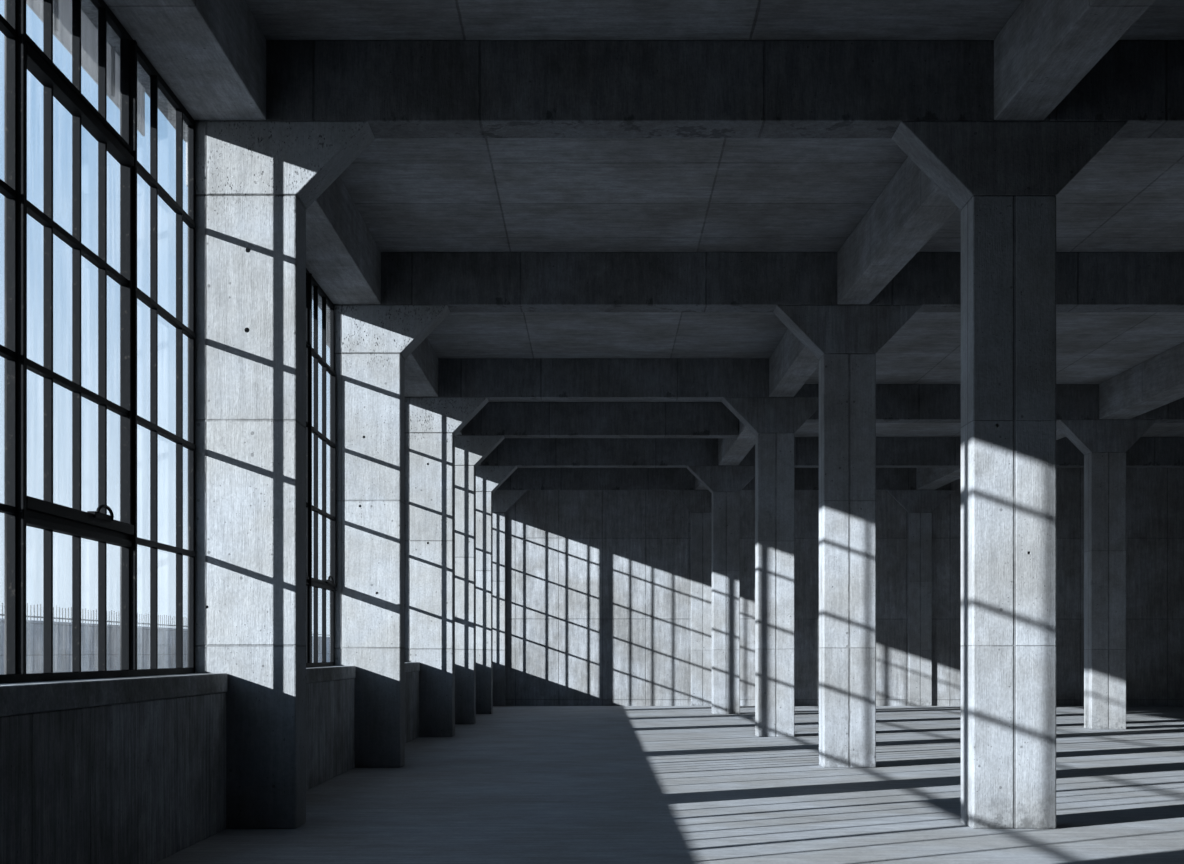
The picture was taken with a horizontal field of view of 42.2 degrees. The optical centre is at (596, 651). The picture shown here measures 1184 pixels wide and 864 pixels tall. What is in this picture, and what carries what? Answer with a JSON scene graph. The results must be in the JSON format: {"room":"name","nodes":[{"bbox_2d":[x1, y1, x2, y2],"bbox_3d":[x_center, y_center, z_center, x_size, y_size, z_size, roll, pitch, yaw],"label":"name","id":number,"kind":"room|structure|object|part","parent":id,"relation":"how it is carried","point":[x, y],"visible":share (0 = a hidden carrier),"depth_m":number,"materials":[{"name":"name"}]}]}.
{"room":"empty industrial warehouse","nodes":[
{"label":"empty industrial warehouse","id":0,"kind":"room"},
{"bbox_2d":[0,0,418,863],"bbox_3d":[-3.085,-1.844,17.700,1.070,6.688,50.000,0,0,0],"label":"wall","id":1,"kind":"structure","parent":0,"point":[142,782],"depth_m":10.37,"materials":[{"name":"concrete"}]},
{"bbox_2d":[0,0,226,716],"bbox_3d":[-3.374,-2.180,9.727,0.492,5.040,6.541,0,0,0],"label":"window","id":2,"kind":"structure","parent":1,"relation":"in","point":[21,692],"depth_m":10.28,"materials":[{"name":"paint"}]},
{"bbox_3d":[-3.395,-2.205,10.065,0.090,2.890,2.085,0,0,0],"label":"sash","id":3,"kind":"part","parent":2,"relation":"part of","materials":[{"name":"paint"}]},
{"bbox_3d":[-3.357,-0.947,10.380,0.067,0.104,0.360,0,0,0],"label":"latch handle","id":4,"kind":"part","parent":2,"relation":"part of","materials":[{"name":"paint"}]},
{"bbox_3d":[-3.374,0.260,9.727,0.492,0.160,6.541,0,0,0],"label":"sill","id":5,"kind":"part","parent":2,"relation":"part of","materials":[{"name":"concrete"}]},
{"bbox_2d":[104,0,265,119],"bbox_3d":[-3.130,-4.846,9.726,0.660,0.683,6.543,0,0,0],"label":"beam","id":6,"kind":"structure","parent":1,"relation":"attached to","point":[211,54],"depth_m":11.76,"materials":[{"name":"concrete"}]},
{"bbox_2d":[186,142,355,682],"bbox_3d":[-3.374,-2.180,16.672,0.492,5.040,6.431,0,0,0],"label":"window","id":7,"kind":"structure","parent":1,"relation":"in","point":[323,671],"depth_m":18.61,"materials":[{"name":"paint"}]},
{"bbox_3d":[-3.402,-2.184,17.140,0.075,2.789,1.635,0,0,0],"label":"sash","id":8,"kind":"part","parent":7,"relation":"part of","materials":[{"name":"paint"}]},
{"bbox_3d":[-3.429,-2.159,16.672,0.051,4.678,6.431,0,0,0],"label":"frame","id":9,"kind":"part","parent":7,"relation":"part of","materials":[{"name":"paint"}]},
{"bbox_3d":[-3.402,-2.184,18.938,0.075,2.789,1.790,0,0,0],"label":"sash","id":10,"kind":"part","parent":7,"relation":"part of","materials":[{"name":"paint"}]},
{"bbox_3d":[-3.357,-0.907,19.205,0.067,0.104,0.360,0,0,0],"label":"latch handle","id":11,"kind":"part","parent":7,"relation":"part of","materials":[{"name":"paint"}]},
{"bbox_3d":[-3.374,0.260,16.672,0.492,0.160,6.431,0,0,0],"label":"sill","id":12,"kind":"part","parent":7,"relation":"part of","materials":[{"name":"concrete"}]},
{"bbox_2d":[306,176,380,303],"bbox_3d":[-3.130,-4.846,16.672,0.660,0.683,6.433,0,0,0],"label":"beam","id":13,"kind":"structure","parent":1,"relation":"attached to","point":[343,257],"depth_m":17.74,"materials":[{"name":"concrete"}]},
{"bbox_2d":[326,315,419,672],"bbox_3d":[-3.374,-2.180,23.723,0.492,5.040,6.751,0,0,0],"label":"window","id":14,"kind":"structure","parent":1,"relation":"in","point":[409,666],"depth_m":25.19,"materials":[{"name":"paint"}]},
{"bbox_3d":[-3.374,0.260,23.723,0.492,0.160,6.751,0,0,0],"label":"sill","id":15,"kind":"part","parent":14,"relation":"part of","materials":[{"name":"concrete"}]},
{"bbox_2d":[404,337,437,396],"bbox_3d":[-3.130,-4.846,23.721,0.660,0.683,6.753,0,0,0],"label":"beam","id":16,"kind":"structure","parent":1,"relation":"attached to","point":[421,366],"depth_m":25.55,"materials":[{"name":"concrete"}]},
{"bbox_2d":[153,706,1183,863],"bbox_3d":[10.150,1.650,17.850,28.300,0.300,50.300,0,0,0],"label":"floor","id":17,"kind":"structure","parent":0,"point":[516,784],"depth_m":15.29,"materials":[{"name":"concrete"}]},
{"bbox_2d":[195,121,374,828],"bbox_3d":[-2.704,-1.500,13.226,1.521,6.000,0.453,0,0,0],"label":"concrete pier","id":18,"kind":"object","parent":17,"relation":"on","point":[256,182],"visible":0.91,"depth_m":13.00,"materials":[{"name":"grey concrete"}]},
{"bbox_2d":[195,40,1055,137],"bbox_3d":[0.218,-4.845,13.226,7.354,0.686,0.453,0,0,0],"label":"cross beam","id":19,"kind":"structure","parent":18,"relation":"on","point":[401,88],"depth_m":13.00,"materials":[{"name":"concrete"}]},
{"bbox_2d":[334,305,449,767],"bbox_3d":[-2.704,-1.500,20.116,1.521,6.000,0.453,0,0,0],"label":"concrete pier","id":20,"kind":"object","parent":17,"relation":"on","point":[372,343],"visible":0.87,"depth_m":19.89,"materials":[{"name":"grey concrete"}]},
{"bbox_2d":[334,252,875,311],"bbox_3d":[0.079,-4.845,20.116,7.076,0.686,0.453,0,0,0],"label":"cross beam","id":21,"kind":"structure","parent":20,"relation":"on","point":[460,281],"depth_m":19.89,"materials":[{"name":"concrete"}]},
{"bbox_2d":[405,397,488,736],"bbox_3d":[-2.704,-1.500,27.326,1.521,6.000,0.453,0,0,0],"label":"concrete pier","id":22,"kind":"object","parent":17,"relation":"on","point":[432,424],"visible":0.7,"depth_m":27.10,"materials":[{"name":"grey concrete"}]},
{"bbox_2d":[438,358,768,400],"bbox_3d":[0.015,-4.845,27.326,6.949,0.686,0.453,0,0,0],"label":"cross beam","id":23,"kind":"structure","parent":22,"relation":"on","point":[496,379],"depth_m":27.10,"materials":[{"name":"concrete"}]},
{"bbox_2d":[455,435,504,723],"bbox_3d":[-2.704,-1.500,32.077,1.521,6.000,0.453,0,0,0],"label":"concrete pier","id":24,"kind":"object","parent":17,"relation":"on","point":[470,450],"visible":0.44,"depth_m":31.85,"materials":[{"name":"grey concrete"}]},
{"bbox_2d":[462,402,738,437],"bbox_3d":[-0.255,-4.845,32.077,6.408,0.686,0.453,0,0,0],"label":"cross beam","id":25,"kind":"structure","parent":24,"relation":"on","point":[507,419],"depth_m":31.85,"materials":[{"name":"concrete"}]},
{"bbox_2d":[476,466,516,713],"bbox_3d":[-2.704,-1.500,37.276,1.521,6.000,0.453,0,0,0],"label":"concrete pier","id":26,"kind":"object","parent":17,"relation":"on","point":[489,479],"visible":0.5,"depth_m":37.05,"materials":[{"name":"grey concrete"}]},
{"bbox_2d":[478,438,739,467],"bbox_3d":[-0.005,-4.845,37.276,6.908,0.686,0.453,0,0,0],"label":"cross beam","id":27,"kind":"structure","parent":26,"relation":"on","point":[519,452],"depth_m":37.05,"materials":[{"name":"concrete"}]},
{"bbox_2d":[493,490,526,705],"bbox_3d":[-2.704,-1.500,42.638,1.521,6.000,0.116,0,0,0],"label":"concrete pier","id":28,"kind":"object","parent":17,"relation":"on","point":[503,500],"visible":0.48,"depth_m":42.58,"materials":[{"name":"grey concrete"}]},
{"bbox_2d":[497,468,694,489],"bbox_3d":[-0.097,-4.845,42.638,6.725,0.686,0.116,0,0,0],"label":"cross beam","id":29,"kind":"structure","parent":28,"relation":"on","point":[521,478],"depth_m":42.58,"materials":[{"name":"concrete"}]},
{"bbox_2d":[669,490,711,705],"bbox_3d":[2.639,-1.500,42.638,1.256,6.000,0.116,0,0,0],"label":"concrete column","id":30,"kind":"structure","parent":17,"relation":"on","point":[698,502],"depth_m":42.58,"materials":[{"name":"grey concrete"}]},
{"bbox_2d":[687,466,754,713],"bbox_3d":[3.125,-1.500,37.276,1.863,6.000,0.453,0,0,0],"label":"concrete column","id":31,"kind":"structure","parent":17,"relation":"on","point":[725,483],"depth_m":37.05,"materials":[{"name":"grey concrete"}]},
{"bbox_2d":[695,477,707,489],"bbox_3d":[3.040,-4.846,40.041,0.450,0.683,5.091,0,0,-2],"label":"girder","id":32,"kind":"object","parent":31,"relation":"on","point":[698,485],"visible":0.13,"depth_m":42.21,"materials":[{"name":"concrete"}]},
{"bbox_2d":[740,437,960,467],"bbox_3d":[6.500,-4.845,37.276,6.098,0.686,0.453,0,0,0],"label":"cross beam","id":33,"kind":"structure","parent":31,"relation":"on","point":[891,452],"depth_m":37.05,"materials":[{"name":"concrete"}]},
{"bbox_2d":[721,397,818,736],"bbox_3d":[3.166,-1.500,27.326,1.863,6.000,0.453,0,0,0],"label":"concrete column","id":34,"kind":"structure","parent":17,"relation":"on","point":[773,422],"depth_m":27.10,"materials":[{"name":"grey concrete"}]},
{"bbox_2d":[718,420,754,464],"bbox_3d":[3.195,-4.846,32.301,0.480,0.683,9.496,0,0,0],"label":"girder","id":35,"kind":"object","parent":34,"relation":"on","point":[731,451],"visible":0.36,"depth_m":34.35,"materials":[{"name":"concrete"}]},
{"bbox_2d":[773,305,921,767],"bbox_3d":[3.278,-1.500,20.116,1.893,6.000,0.453,0,0,0],"label":"concrete column","id":36,"kind":"structure","parent":17,"relation":"on","point":[845,340],"depth_m":19.89,"materials":[{"name":"grey concrete"}]},
{"bbox_2d":[876,252,1183,311],"bbox_3d":[6.734,-4.845,20.116,6.230,0.686,0.453,0,0,0],"label":"cross beam","id":37,"kind":"structure","parent":36,"relation":"on","point":[1085,281],"depth_m":19.89,"materials":[{"name":"concrete"}]},
{"bbox_2d":[887,490,952,705],"bbox_3d":[8.980,-1.500,42.638,1.853,6.000,0.116,0,0,0],"label":"concrete column","id":38,"kind":"structure","parent":17,"relation":"on","point":[919,505],"depth_m":42.58,"materials":[{"name":"grey concrete"}]},
{"bbox_2d":[742,468,915,489],"bbox_3d":[6.284,-4.845,42.638,6.031,0.686,0.116,0,0,0],"label":"cross beam","id":39,"kind":"structure","parent":38,"relation":"on","point":[805,478],"depth_m":42.58,"materials":[{"name":"concrete"}]},
{"bbox_2d":[916,468,960,489],"bbox_3d":[9.160,-4.846,40.041,0.520,0.683,5.082,0,0,-1],"label":"girder","id":40,"kind":"object","parent":38,"relation":"on","point":[926,478],"visible":0.29,"depth_m":40.77,"materials":[{"name":"concrete"}]},
{"bbox_2d":[891,121,1127,828],"bbox_3d":[3.541,-1.500,13.226,1.923,6.000,0.453,0,0,0],"label":"concrete column","id":41,"kind":"structure","parent":17,"relation":"on","point":[1005,178],"depth_m":13.00,"materials":[{"name":"grey concrete"}]},
{"bbox_2d":[837,157,958,303],"bbox_3d":[3.435,-4.846,16.672,0.410,0.683,6.451,0,0,-2],"label":"girder","id":42,"kind":"object","parent":41,"relation":"on","point":[911,208],"visible":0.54,"depth_m":17.20,"materials":[{"name":"concrete"}]},
{"bbox_2d":[994,0,1154,119],"bbox_3d":[3.688,-4.846,9.499,0.430,0.683,7.015,0,0,-2],"label":"girder","id":43,"kind":"object","parent":41,"relation":"on","point":[1045,48],"visible":1,"depth_m":11.86,"materials":[{"name":"concrete"}]},
{"bbox_2d":[1056,40,1183,137],"bbox_3d":[6.898,-4.845,13.226,6.002,0.686,0.453,0,0,0],"label":"cross beam","id":44,"kind":"structure","parent":41,"relation":"on","point":[1140,83],"depth_m":13.00,"materials":[{"name":"concrete"}]},
{"bbox_2d":[1056,420,1156,728],"bbox_3d":[9.910,-1.500,29.927,1.893,6.000,0.453,0,0,0],"label":"concrete column","id":45,"kind":"structure","parent":17,"relation":"on","point":[1104,444],"depth_m":29.70,"materials":[{"name":"grey concrete"}]},
{"bbox_2d":[794,384,1125,422],"bbox_3d":[6.853,-4.845,29.927,6.793,0.686,0.453,0,0,0],"label":"cross beam","id":46,"kind":"structure","parent":45,"relation":"on","point":[895,403],"depth_m":29.70,"materials":[{"name":"concrete"}]},
{"bbox_2d":[1056,427,1065,439],"bbox_3d":[9.450,-4.846,33.602,0.519,0.683,6.947,0,0,-4],"label":"girder","id":47,"kind":"object","parent":45,"relation":"on","point":[1059,434],"visible":0.02,"depth_m":31.78,"materials":[{"name":"concrete"}]},
{"bbox_2d":[1099,342,1183,418],"bbox_3d":[10.135,-4.846,25.021,0.600,0.683,9.370,0,0,-1],"label":"girder","id":48,"kind":"object","parent":45,"relation":"on","point":[1158,381],"visible":1,"depth_m":27.53,"materials":[{"name":"concrete"}]},
{"bbox_2d":[1126,397,1183,422],"bbox_3d":[17.125,-4.845,29.927,13.748,0.686,0.453,0,0,0],"label":"cross beam","id":49,"kind":"structure","parent":45,"relation":"on","point":[1173,412],"depth_m":29.70,"materials":[{"name":"concrete"}]},
{"bbox_2d":[245,0,1183,436],"bbox_3d":[10.150,-5.250,17.850,28.300,0.120,50.300,0,0,0],"label":"ceiling","id":50,"kind":"structure","parent":0,"point":[411,194],"depth_m":17.33,"materials":[{"name":"concrete"}]},
{"bbox_2d":[769,329,818,396],"bbox_3d":[3.280,-4.846,23.721,0.480,0.683,6.753,0,0,0],"label":"girder","id":51,"kind":"object","parent":50,"relation":"attached to","point":[791,363],"visible":0.48,"depth_m":25.08,"materials":[{"name":"concrete"}]},
{"bbox_2d":[505,468,1183,705],"bbox_3d":[10.150,-1.845,42.850,28.300,6.690,0.300,0,0,0],"label":"wall","id":52,"kind":"structure","parent":0,"point":[598,582],"depth_m":42.70,"materials":[{"name":"concrete"}]},
{"bbox_3d":[24.150,-1.845,17.700,0.300,6.690,50.000,0,0,0],"label":"wall","id":53,"kind":"structure","parent":0,"visible":0},
{"bbox_2d":[1056,437,1183,467],"bbox_3d":[16.775,-4.845,37.276,14.448,0.686,0.453,0,0,0],"label":"cross beam","id":54,"kind":"structure","parent":53,"relation":"attached to","point":[1147,452],"depth_m":37.05,"materials":[{"name":"concrete"}]},
{"label":"outside","id":55,"kind":"structure","parent":0,"visible":0},
{"bbox_3d":[-36.810,1.660,50.000,66.380,0.280,160.000,0,0,0],"label":"ground","id":56,"kind":"structure","parent":55,"visible":0},
{"bbox_2d":[0,603,329,673],"bbox_3d":[-9.000,0.385,38.000,0.240,2.330,40.000,0,0,0],"label":"fence","id":57,"kind":"object","parent":56,"relation":"on","point":[62,631],"visible":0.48,"depth_m":27.00,"materials":[{"name":"metal"}]},
{"bbox_3d":[-9.000,-0.562,38.000,0.030,0.025,40.000,0,0,0],"label":"rail","id":58,"kind":"part","parent":57,"relation":"part of","materials":[{"name":"metal"}]}
]}

